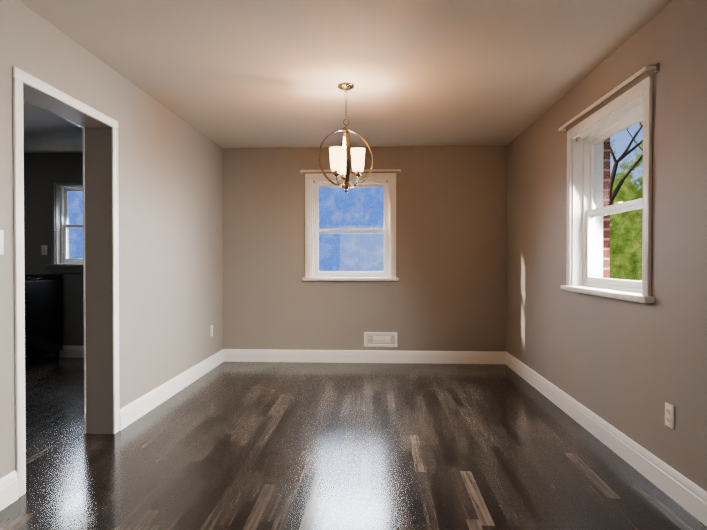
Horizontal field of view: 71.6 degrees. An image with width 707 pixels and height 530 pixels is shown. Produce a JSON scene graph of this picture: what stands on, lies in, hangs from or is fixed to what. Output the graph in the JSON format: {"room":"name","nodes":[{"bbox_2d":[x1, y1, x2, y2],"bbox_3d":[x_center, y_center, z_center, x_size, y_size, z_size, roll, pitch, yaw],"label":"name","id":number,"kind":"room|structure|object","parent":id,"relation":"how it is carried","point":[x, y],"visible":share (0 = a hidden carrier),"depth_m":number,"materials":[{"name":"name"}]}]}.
{"room":"empty dining room","nodes":[
{"label":"empty dining room","id":0,"kind":"room"},
{"bbox_2d":[24,153,83,345],"bbox_3d":[-3.361,-0.116,5.852,3.440,2.400,0.200,0,1,3],"label":"wall","id":1,"kind":"structure","parent":0,"point":[40,169],"depth_m":5.76,"materials":[{"name":"grey paint"}]},
{"bbox_2d":[41,245,46,254],"bbox_3d":[-3.635,-0.175,5.759,0.070,0.114,0.010,0,1,3],"label":"outlet","id":2,"kind":"object","parent":1,"relation":"attached to","point":[43,249],"visible":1,"depth_m":5.76,"materials":[{"name":"beige plastic"}]},
{"bbox_2d":[40,345,83,357],"bbox_3d":[-3.251,1.016,5.750,3.210,0.138,0.017,0,1,3],"label":"baseboard","id":3,"kind":"structure","parent":1,"relation":"attached to","point":[72,351],"depth_m":5.74,"materials":[{"name":"white paint"}]},
{"bbox_2d":[46,178,82,273],"bbox_3d":[-3.097,-0.458,5.817,0.980,1.115,0.262,0,1,3],"label":"room window","id":4,"kind":"structure","parent":1,"relation":"in","point":[61,262],"depth_m":5.81,"materials":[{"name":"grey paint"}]},
{"bbox_2d":[0,0,222,478],"bbox_3d":[-1.725,-0.077,2.023,0.180,2.400,7.700,0,1,3],"label":"wall","id":5,"kind":"structure","parent":0,"point":[170,181],"depth_m":3.41,"materials":[{"name":"beige paint"}]},
{"bbox_2d":[0,230,3,254],"bbox_3d":[-1.616,-0.104,2.233,0.020,0.114,0.070,0,1,3],"label":"light switch","id":6,"kind":"object","parent":5,"relation":"attached to","point":[1,242],"visible":1,"depth_m":2.25,"materials":[{"name":"beige plastic"}]},
{"bbox_2d":[0,470,17,510],"bbox_3d":[-1.703,1.071,0.364,0.017,0.138,3.965,0,1,3],"label":"baseboard","id":7,"kind":"structure","parent":5,"relation":"attached to","point":[8,483],"depth_m":2.29,"materials":[{"name":"white paint"}]},
{"bbox_2d":[13,66,119,497],"bbox_3d":[-1.689,0.083,2.809,0.208,2.065,0.934,0,1,3],"label":"door frame","id":8,"kind":"structure","parent":5,"relation":"attached to","point":[20,77],"depth_m":2.38,"materials":[{"name":"white paint"}]},
{"bbox_2d":[120,349,223,430],"bbox_3d":[-1.517,1.030,4.399,0.017,0.138,2.235,0,1,3],"label":"baseboard","id":9,"kind":"structure","parent":5,"relation":"attached to","point":[136,409],"depth_m":3.99,"materials":[{"name":"white paint"}]},
{"bbox_2d":[210,325,212,336],"bbox_3d":[-1.487,0.691,5.143,0.010,0.114,0.070,0,1,3],"label":"electrical outlet","id":10,"kind":"object","parent":5,"relation":"attached to","point":[211,330],"visible":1,"depth_m":5.13,"materials":[{"name":"beige plastic"}]},
{"bbox_2d":[19,0,672,152],"bbox_3d":[-1.705,-1.337,2.009,7.100,0.120,7.700,0,1,3],"label":"ceiling","id":11,"kind":"structure","parent":0,"point":[247,73],"depth_m":3.10,"materials":[{"name":"paint"}]},
{"bbox_2d":[318,82,372,191],"bbox_3d":[-0.052,-0.909,3.528,0.275,0.766,0.348,0,1,32],"label":"chandelier","id":12,"kind":"object","parent":11,"relation":"hanging from","point":[339,160],"visible":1,"depth_m":3.47,"materials":[{"name":"brown metal"}]},
{"bbox_2d":[0,357,706,529],"bbox_3d":[-1.705,1.183,2.035,7.100,0.120,7.700,0,1,3],"label":"floor","id":13,"kind":"structure","parent":0,"point":[306,446],"depth_m":2.81,"materials":[{"name":"wood"}]},
{"bbox_2d":[24,274,62,368],"bbox_3d":[-3.792,0.601,5.392,0.760,0.975,0.713,0,1,3],"label":"cabinet","id":14,"kind":"object","parent":13,"relation":"on","point":[43,314],"visible":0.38,"depth_m":5.43,"materials":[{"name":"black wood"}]},
{"bbox_2d":[223,145,506,350],"bbox_3d":[0.209,-0.113,5.547,3.360,2.400,0.200,0,1,3],"label":"wall","id":15,"kind":"structure","parent":0,"point":[447,291],"depth_m":5.44,"materials":[{"name":"beige paint"}]},
{"bbox_2d":[300,169,400,280],"bbox_3d":[-0.029,-0.442,5.530,1.124,1.233,0.274,0,1,3],"label":"window","id":16,"kind":"structure","parent":15,"relation":"in","point":[314,183],"depth_m":5.54,"materials":[{"name":"white paint"}]},
{"bbox_2d":[224,349,503,363],"bbox_3d":[0.084,1.019,5.455,3.120,0.138,0.017,0,1,3],"label":"baseboard","id":17,"kind":"structure","parent":15,"relation":"attached to","point":[230,355],"depth_m":5.45,"materials":[{"name":"white paint"}]},
{"bbox_2d":[364,332,396,346],"bbox_3d":[0.301,0.828,5.444,0.370,0.164,0.019,0,1,3],"label":"air vent","id":18,"kind":"object","parent":15,"relation":"in","point":[380,339],"visible":1,"depth_m":5.44,"materials":[{"name":"white metal"}]},
{"bbox_2d":[603,138,609,277],"bbox_3d":[1.755,0.076,1.794,0.075,3.300,7.560,0,1,3],"label":"brick wall","id":19,"kind":"structure","parent":0,"point":[606,260],"depth_m":3.58,"materials":[{"name":"red brick"}]},
{"bbox_2d":[507,0,706,491],"bbox_3d":[1.613,-0.073,1.698,0.200,2.400,7.360,0,1,3],"label":"wall","id":20,"kind":"structure","parent":0,"point":[629,369],"depth_m":2.64,"materials":[{"name":"beige paint"}]},
{"bbox_2d":[504,351,706,526],"bbox_3d":[1.509,1.056,1.815,0.017,0.138,7.160,0,1,3],"label":"baseboard","id":21,"kind":"structure","parent":20,"relation":"attached to","point":[685,493],"depth_m":2.77,"materials":[{"name":"white paint"}]},
{"bbox_2d":[558,63,658,302],"bbox_3d":[1.653,-0.419,3.093,0.274,1.222,1.214,0,1,3],"label":"window","id":22,"kind":"structure","parent":20,"relation":"in","point":[587,211],"depth_m":3.29,"materials":[{"name":"white paint"}]},
{"bbox_2d":[665,402,673,428],"bbox_3d":[1.540,0.735,2.391,0.010,0.114,0.070,0,1,3],"label":"electrical outlet","id":23,"kind":"object","parent":20,"relation":"attached to","point":[669,415],"visible":1,"depth_m":2.38,"materials":[{"name":"beige plastic"}]},
{"label":"outside","id":24,"kind":"structure","parent":0,"visible":0},
{"bbox_2d":[610,120,642,280],"bbox_3d":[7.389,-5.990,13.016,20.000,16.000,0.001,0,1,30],"label":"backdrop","id":25,"kind":"structure","parent":24,"point":[636,184],"depth_m":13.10,"materials":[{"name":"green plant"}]},
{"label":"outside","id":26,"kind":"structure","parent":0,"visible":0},
{"bbox_2d":[69,187,383,270],"bbox_3d":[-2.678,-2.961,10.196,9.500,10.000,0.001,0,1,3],"label":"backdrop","id":27,"kind":"structure","parent":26,"point":[320,235],"depth_m":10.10,"materials":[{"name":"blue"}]},
{"bbox_3d":[9.245,1.672,9.493,14.110,0.050,32.000,0,1,3],"label":"lawn","id":28,"kind":"structure","parent":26,"visible":0},
{"bbox_2d":[610,122,642,204],"bbox_3d":[3.202,-1.338,7.631,5.464,6.081,8.236,0,1,3],"label":"trees","id":29,"kind":"object","parent":28,"relation":"on","point":[618,186],"depth_m":6.77,"materials":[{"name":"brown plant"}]}
]}

